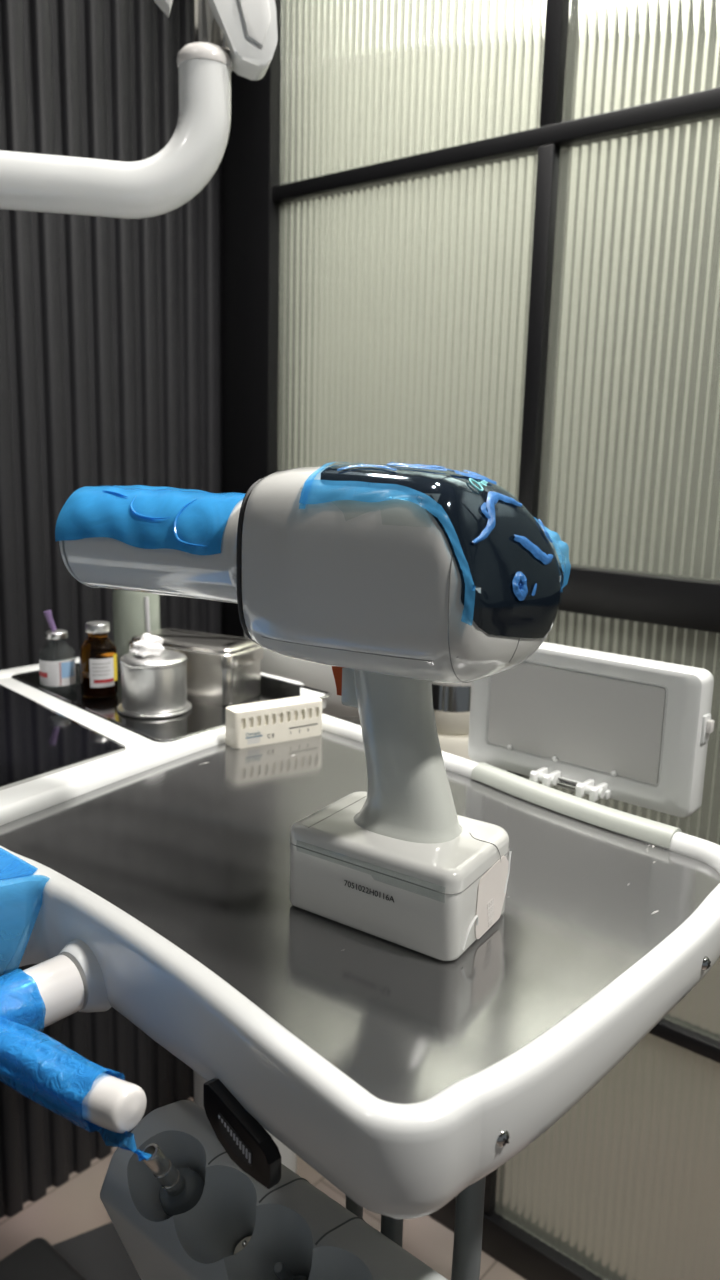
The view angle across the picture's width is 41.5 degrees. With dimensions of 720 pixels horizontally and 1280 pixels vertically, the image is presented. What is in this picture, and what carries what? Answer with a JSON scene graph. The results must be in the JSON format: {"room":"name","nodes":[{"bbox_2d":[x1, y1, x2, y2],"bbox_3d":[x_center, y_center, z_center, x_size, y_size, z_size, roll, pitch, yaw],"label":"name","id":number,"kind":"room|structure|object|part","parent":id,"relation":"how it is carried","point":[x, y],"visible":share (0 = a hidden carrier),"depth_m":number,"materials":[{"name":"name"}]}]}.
{"room":"dental office","nodes":[
{"label":"dental office","id":0,"kind":"room"},
{"bbox_2d":[0,0,223,1217],"bbox_3d":[-1.376,-0.113,0.643,0.060,2.698,3.430,11,15,39],"label":"wall","id":1,"kind":"structure","parent":0,"point":[111,329],"depth_m":1.63,"materials":[{"name":"black metal"}]},
{"bbox_2d":[222,0,281,637],"bbox_3d":[-0.202,-0.324,1.855,0.128,2.699,0.062,11,15,39],"label":"pillar","id":2,"kind":"structure","parent":1,"relation":"attached to","point":[251,157],"depth_m":1.76,"materials":[{"name":"black paint"}]},
{"bbox_2d":[278,151,537,499],"bbox_3d":[0.053,-0.456,1.602,0.538,0.594,0.007,11,15,39],"label":"window","id":3,"kind":"structure","parent":1,"relation":"in","point":[404,302],"depth_m":1.56,"materials":[{"name":"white glass"}]},
{"bbox_2d":[280,0,545,184],"bbox_3d":[0.069,-1.090,1.475,0.538,0.646,0.007,11,15,39],"label":"window","id":4,"kind":"structure","parent":1,"relation":"in","point":[364,82],"depth_m":1.51,"materials":[{"name":"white glass"}]},
{"bbox_2d":[484,1168,497,1215],"bbox_3d":[0.237,0.786,1.662,0.027,0.477,0.036,11,15,39],"label":"trim","id":5,"kind":"structure","parent":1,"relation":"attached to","point":[491,1179],"depth_m":1.68,"materials":[{"name":"black paint"}]},
{"bbox_2d":[273,87,719,202],"bbox_3d":[0.961,-0.587,0.790,2.911,0.026,0.036,11,15,39],"label":"trim","id":6,"kind":"structure","parent":1,"relation":"attached to","point":[700,104],"depth_m":1.38,"materials":[{"name":"black paint"}]},
{"bbox_2d":[429,1196,602,1279],"bbox_3d":[0.917,1.186,1.146,2.911,0.071,0.052,11,15,39],"label":"trim","id":7,"kind":"structure","parent":1,"relation":"attached to","point":[531,1258],"depth_m":1.65,"materials":[{"name":"black paint"}]},
{"bbox_2d":[518,144,560,521],"bbox_3d":[0.268,-0.415,1.422,0.027,0.594,0.036,11,15,39],"label":"trim","id":8,"kind":"structure","parent":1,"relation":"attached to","point":[548,157],"depth_m":1.40,"materials":[{"name":"black paint"}]},
{"bbox_2d":[539,0,569,126],"bbox_3d":[0.284,-1.049,1.295,0.027,0.646,0.036,11,15,39],"label":"trim","id":9,"kind":"structure","parent":1,"relation":"attached to","point":[557,11],"depth_m":1.33,"materials":[{"name":"black paint"}]},
{"bbox_2d":[495,1033,719,1279],"bbox_3d":[0.448,0.826,1.487,0.525,0.476,0.007,11,15,39],"label":"window","id":10,"kind":"structure","parent":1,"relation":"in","point":[625,1184],"depth_m":1.50,"materials":[{"name":"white glass"}]},
{"bbox_2d":[522,611,719,1040],"bbox_3d":[0.462,0.275,1.377,0.525,0.598,0.007,11,15,39],"label":"window","id":11,"kind":"structure","parent":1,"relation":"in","point":[699,1010],"depth_m":1.37,"materials":[{"name":"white glass"}]},
{"bbox_2d":[538,113,719,580],"bbox_3d":[0.478,-0.374,1.247,0.525,0.594,0.007,11,15,39],"label":"window","id":12,"kind":"structure","parent":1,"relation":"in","point":[630,473],"depth_m":1.32,"materials":[{"name":"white glass"}]},
{"bbox_2d":[558,564,719,632],"bbox_3d":[0.944,0.041,0.915,2.911,0.066,0.058,11,15,39],"label":"trim","id":13,"kind":"structure","parent":1,"relation":"attached to","point":[680,602],"depth_m":1.33,"materials":[{"name":"black paint"}]},
{"bbox_2d":[562,0,719,121],"bbox_3d":[0.495,-1.008,1.121,0.525,0.646,0.007,11,15,39],"label":"window","id":14,"kind":"structure","parent":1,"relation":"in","point":[621,54],"depth_m":1.27,"materials":[{"name":"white glass"}]},
{"bbox_2d":[649,1018,719,1062],"bbox_3d":[0.929,0.672,1.042,2.911,0.024,0.036,11,15,39],"label":"trim","id":15,"kind":"structure","parent":1,"relation":"attached to","point":[693,1041],"depth_m":1.39,"materials":[{"name":"black paint"}]},
{"bbox_2d":[0,1097,526,1279],"bbox_3d":[0.558,1.408,0.300,3.920,0.050,5.200,11,15,39],"label":"floor","id":16,"kind":"structure","parent":0,"point":[73,1208],"depth_m":1.75,"materials":[{"name":"tile"}]},
{"bbox_2d":[0,1222,140,1279],"bbox_3d":[-0.331,1.087,1.409,0.720,0.100,0.592,11,15,39],"label":"base","id":17,"kind":"object","parent":16,"relation":"on","point":[99,1253],"visible":0.38,"depth_m":1.59,"materials":[{"name":"grey plastic"}]},
{"bbox_3d":[-0.332,1.119,1.415,0.720,0.035,0.592,11,15,39],"label":"plate","id":18,"kind":"part","parent":17,"relation":"part of","materials":[{"name":"grey plastic"}]},
{"bbox_2d":[194,1071,206,1109],"bbox_3d":[-0.150,0.691,1.054,0.150,1.024,0.150,11,15,39],"label":"support column","id":19,"kind":"structure","parent":17,"relation":"on","point":[199,1080],"depth_m":0.99,"materials":[{"name":"white metal"}]},
{"bbox_2d":[0,657,719,1218],"bbox_3d":[-0.190,0.164,0.841,0.945,0.090,0.731,11,15,39],"label":"table","id":20,"kind":"object","parent":19,"relation":"on","point":[145,863],"visible":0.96,"depth_m":0.58,"materials":[{"name":"white plastic"}]},
{"bbox_2d":[39,610,75,686],"bbox_3d":[-0.371,0.014,1.165,0.044,0.102,0.044,11,15,39],"label":"clear bottle","id":21,"kind":"object","parent":20,"relation":"on","point":[59,673],"visible":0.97,"depth_m":1.15,"materials":[{"name":"clear glass"}]},
{"bbox_2d":[39,671,47,677],"bbox_3d":[-0.385,0.042,1.154,0.017,0.006,0.002,10,14,37],"label":"print","id":22,"kind":"object","parent":21,"relation":"on","point":[43,674],"depth_m":1.15},
{"bbox_2d":[61,661,74,677],"bbox_3d":[-0.355,0.036,1.157,0.002,0.019,0.019,10,14,36],"label":"print","id":23,"kind":"object","parent":21,"relation":"on","point":[67,667],"depth_m":1.16},
{"bbox_3d":[-0.411,0.099,0.911,0.344,0.003,0.319,11,15,39],"label":"black plate","id":24,"kind":"part","parent":20,"relation":"part of","materials":[{"name":"black glass"}]},
{"bbox_2d":[79,621,117,698],"bbox_3d":[-0.318,0.023,1.155,0.045,0.090,0.044,11,15,39],"label":"bottle","id":25,"kind":"object","parent":20,"relation":"on","point":[98,653],"visible":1,"depth_m":1.14,"materials":[{"name":"brown glass"}]},
{"bbox_2d":[94,678,113,682],"bbox_3d":[-0.308,0.049,1.143,0.024,0.004,0.004,-5,13,-31],"label":"print","id":26,"kind":"object","parent":25,"relation":"on","point":[96,680],"depth_m":1.14},
{"bbox_2d":[113,654,116,680],"bbox_3d":[-0.296,0.033,1.152,0.001,0.033,0.009,4,12,13],"label":"print","id":27,"kind":"object","parent":25,"relation":"on","point":[114,655],"depth_m":1.15},
{"bbox_2d":[112,589,159,672],"bbox_3d":[-0.303,-0.029,1.288,0.062,0.141,0.062,1,11,-1],"label":"jar","id":28,"kind":"object","parent":20,"relation":"on","point":[134,613],"visible":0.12,"depth_m":1.26,"materials":[{"name":"glass"}]},
{"bbox_2d":[117,650,191,718],"bbox_3d":[-0.239,0.049,1.102,0.086,0.065,0.086,11,15,39],"label":"canister","id":29,"kind":"object","parent":20,"relation":"on","point":[155,687],"visible":0.91,"depth_m":1.07,"materials":[{"name":"metal"}]},
{"bbox_2d":[129,633,164,656],"bbox_3d":[-0.244,0.005,1.092,0.033,0.025,0.040,11,15,39],"label":"cotton wad","id":30,"kind":"object","parent":29,"relation":"on","point":[149,645],"visible":1,"depth_m":1.08,"materials":[{"name":"fabric"}]},
{"bbox_2d":[11,662,330,741],"bbox_3d":[-0.244,0.064,1.156,0.366,0.016,0.275,11,15,39],"label":"tray","id":31,"kind":"object","parent":20,"relation":"on","point":[205,722],"depth_m":1.09,"materials":[{"name":"metal"}]},
{"bbox_2d":[129,628,263,704],"bbox_3d":[-0.205,0.030,1.188,0.159,0.069,0.083,7,13,26],"label":"box","id":32,"kind":"object","parent":20,"relation":"on","point":[221,669],"visible":0.62,"depth_m":1.14,"materials":[{"name":"silver metal"}]},
{"bbox_3d":[-0.204,0.008,1.183,0.159,0.024,0.083,7,13,26],"label":"box lid","id":33,"kind":"part","parent":32,"relation":"part of","materials":[{"name":"metal"}]},
{"bbox_3d":[-0.062,0.257,0.496,0.008,0.034,0.058,-9,16,-43],"label":"brake lever","id":34,"kind":"part","parent":20,"relation":"part of","materials":[{"name":"black plastic"}]},
{"bbox_2d":[225,695,321,748],"bbox_3d":[-0.089,0.085,0.997,0.105,0.038,0.027,-6,14,-34],"label":"block","id":35,"kind":"object","parent":20,"relation":"on","point":[254,724],"visible":1,"depth_m":0.98,"materials":[{"name":"beige plastic"}]},
{"bbox_2d":[246,735,261,743],"bbox_3d":[-0.108,0.102,0.970,0.006,0.007,0.018,11,15,39],"label":"print","id":36,"kind":"object","parent":35,"relation":"on","point":[250,739],"depth_m":0.97},
{"bbox_2d":[289,723,317,732],"bbox_3d":[-0.060,0.094,1.002,0.010,0.007,0.034,11,15,39],"label":"print","id":37,"kind":"object","parent":35,"relation":"attached to","point":[293,727],"depth_m":1.00},
{"bbox_2d":[100,1100,447,1279],"bbox_3d":[-0.041,0.357,0.551,0.241,0.248,0.095,11,15,39],"label":"holder","id":38,"kind":"object","parent":20,"relation":"hanging from","point":[293,1223],"visible":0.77,"depth_m":0.56,"materials":[{"name":"grey plastic"}]},
{"bbox_2d":[142,1143,204,1216],"bbox_3d":[-0.110,0.340,0.588,0.028,0.086,0.057,11,15,39],"label":"coupling","id":39,"kind":"object","parent":38,"relation":"on","point":[181,1189],"visible":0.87,"depth_m":0.58,"materials":[{"name":"grey metal"}]},
{"bbox_2d":[159,1167,204,1216],"bbox_3d":[-0.105,0.355,0.597,0.028,0.054,0.043,11,15,39],"label":"socket","id":40,"kind":"object","parent":39,"relation":"attached to","point":[180,1191],"depth_m":0.58,"materials":[{"name":"grey rubber"}]},
{"bbox_2d":[234,1235,251,1253],"bbox_3d":[-0.066,0.376,0.579,0.020,0.020,0.022,11,15,39],"label":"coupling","id":41,"kind":"object","parent":38,"relation":"on","point":[243,1243],"visible":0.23,"depth_m":0.58,"materials":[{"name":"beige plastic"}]},
{"bbox_2d":[273,1262,307,1279],"bbox_3d":[-0.036,0.369,0.544,0.018,0.049,0.035,11,15,39],"label":"coupling","id":42,"kind":"object","parent":38,"relation":"on","point":[280,1270],"visible":1,"depth_m":0.53,"materials":[{"name":"grey rubber"}]},
{"bbox_2d":[55,462,561,960],"bbox_3d":[-0.051,0.025,0.652,0.354,0.294,0.123,7,12,25],"label":"handheld x-ray device","id":43,"kind":"object","parent":20,"relation":"on","point":[400,579],"visible":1,"depth_m":0.58,"materials":[{"name":"white plastic"}]},
{"bbox_3d":[0.032,0.068,0.620,0.082,0.118,0.058,11,15,39],"label":"handle","id":44,"kind":"part","parent":43,"relation":"part of","materials":[{"name":"grey plastic"}]},
{"bbox_2d":[346,1196,362,1218],"bbox_3d":[-0.046,0.712,0.803,0.020,1.032,0.274,-1,12,-15],"label":"hose","id":45,"kind":"object","parent":20,"relation":"hanging from","point":[353,1207],"visible":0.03,"depth_m":0.60,"materials":[{"name":"grey rubber"}]},
{"bbox_2d":[381,1215,402,1246],"bbox_3d":[-0.029,0.722,0.756,0.021,1.033,0.262,-2,12,-16],"label":"hose","id":46,"kind":"object","parent":20,"relation":"hanging from","point":[392,1228],"visible":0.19,"depth_m":0.55,"materials":[{"name":"grey rubber"}]},
{"bbox_2d":[451,1176,485,1279],"bbox_3d":[-0.011,0.721,0.742,0.040,1.044,0.248,-5,13,-31],"label":"hose","id":47,"kind":"object","parent":20,"relation":"hanging from","point":[469,1207],"visible":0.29,"depth_m":0.57,"materials":[{"name":"grey rubber"}]},
{"bbox_2d":[468,642,714,817],"bbox_3d":[0.193,0.074,0.846,0.230,0.126,0.054,11,15,39],"label":"x-ray viewer","id":48,"kind":"object","parent":20,"relation":"attached to","point":[598,725],"visible":0.94,"depth_m":0.83,"materials":[{"name":"white plastic"}]},
{"bbox_3d":[0.189,0.069,0.853,0.170,0.084,0.001,11,15,39],"label":"opal panel","id":49,"kind":"part","parent":48,"relation":"part of","materials":[{"name":"white plastic"}]},
{"bbox_3d":[0.197,0.129,0.860,0.072,0.008,0.027,11,15,39],"label":"hinge plate","id":50,"kind":"part","parent":48,"relation":"part of","materials":[{"name":"white plastic"}]},
{"bbox_2d":[700,713,714,743],"bbox_3d":[0.286,0.073,0.781,0.008,0.024,0.014,11,15,39],"label":"switch","id":51,"kind":"object","parent":48,"relation":"attached to","point":[706,723],"depth_m":0.78,"materials":[{"name":"white plastic"}]},
{"bbox_2d":[244,632,506,1172],"bbox_3d":[-0.023,0.534,1.510,0.508,1.160,0.310,11,15,39],"label":"spittoon","id":52,"kind":"object","parent":16,"relation":"on","point":[451,701],"visible":0.11,"depth_m":1.27,"materials":[{"name":"white ceramic"}]},
{"bbox_2d":[244,632,359,718],"bbox_3d":[-0.017,0.028,1.415,0.310,0.130,0.310,11,15,39],"label":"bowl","id":53,"kind":"object","parent":52,"relation":"on","point":[313,675],"depth_m":1.28,"materials":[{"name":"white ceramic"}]},
{"bbox_2d":[432,684,470,712],"bbox_3d":[0.125,0.066,1.279,0.084,0.044,0.084,11,15,39],"label":"pot","id":54,"kind":"object","parent":52,"relation":"on","point":[450,698],"depth_m":1.24,"materials":[{"name":"silver metal"}]},
{"bbox_2d":[432,682,470,685],"bbox_3d":[0.126,0.039,1.273,0.127,0.020,0.127,11,15,39],"label":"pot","id":55,"kind":"object","parent":52,"relation":"on","point":[433,683],"depth_m":1.21,"materials":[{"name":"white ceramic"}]},
{"bbox_2d":[434,710,472,760],"bbox_3d":[0.123,0.139,1.293,0.124,0.107,0.124,11,15,39],"label":"pot","id":56,"kind":"object","parent":52,"relation":"on","point":[452,726],"depth_m":1.24,"materials":[{"name":"beige plastic"}]},
{"bbox_3d":[0.628,-1.288,-0.238,3.920,0.050,5.200,11,15,39],"label":"ceiling","id":57,"kind":"structure","parent":0,"visible":0},
{"bbox_2d":[0,0,277,218],"bbox_3d":[-0.480,-0.955,0.832,0.823,1.073,0.066,-1,12,-14],"label":"lamp arm","id":58,"kind":"object","parent":57,"relation":"hanging from","point":[239,36],"visible":1,"depth_m":0.97,"materials":[{"name":"white plastic"}]}
]}

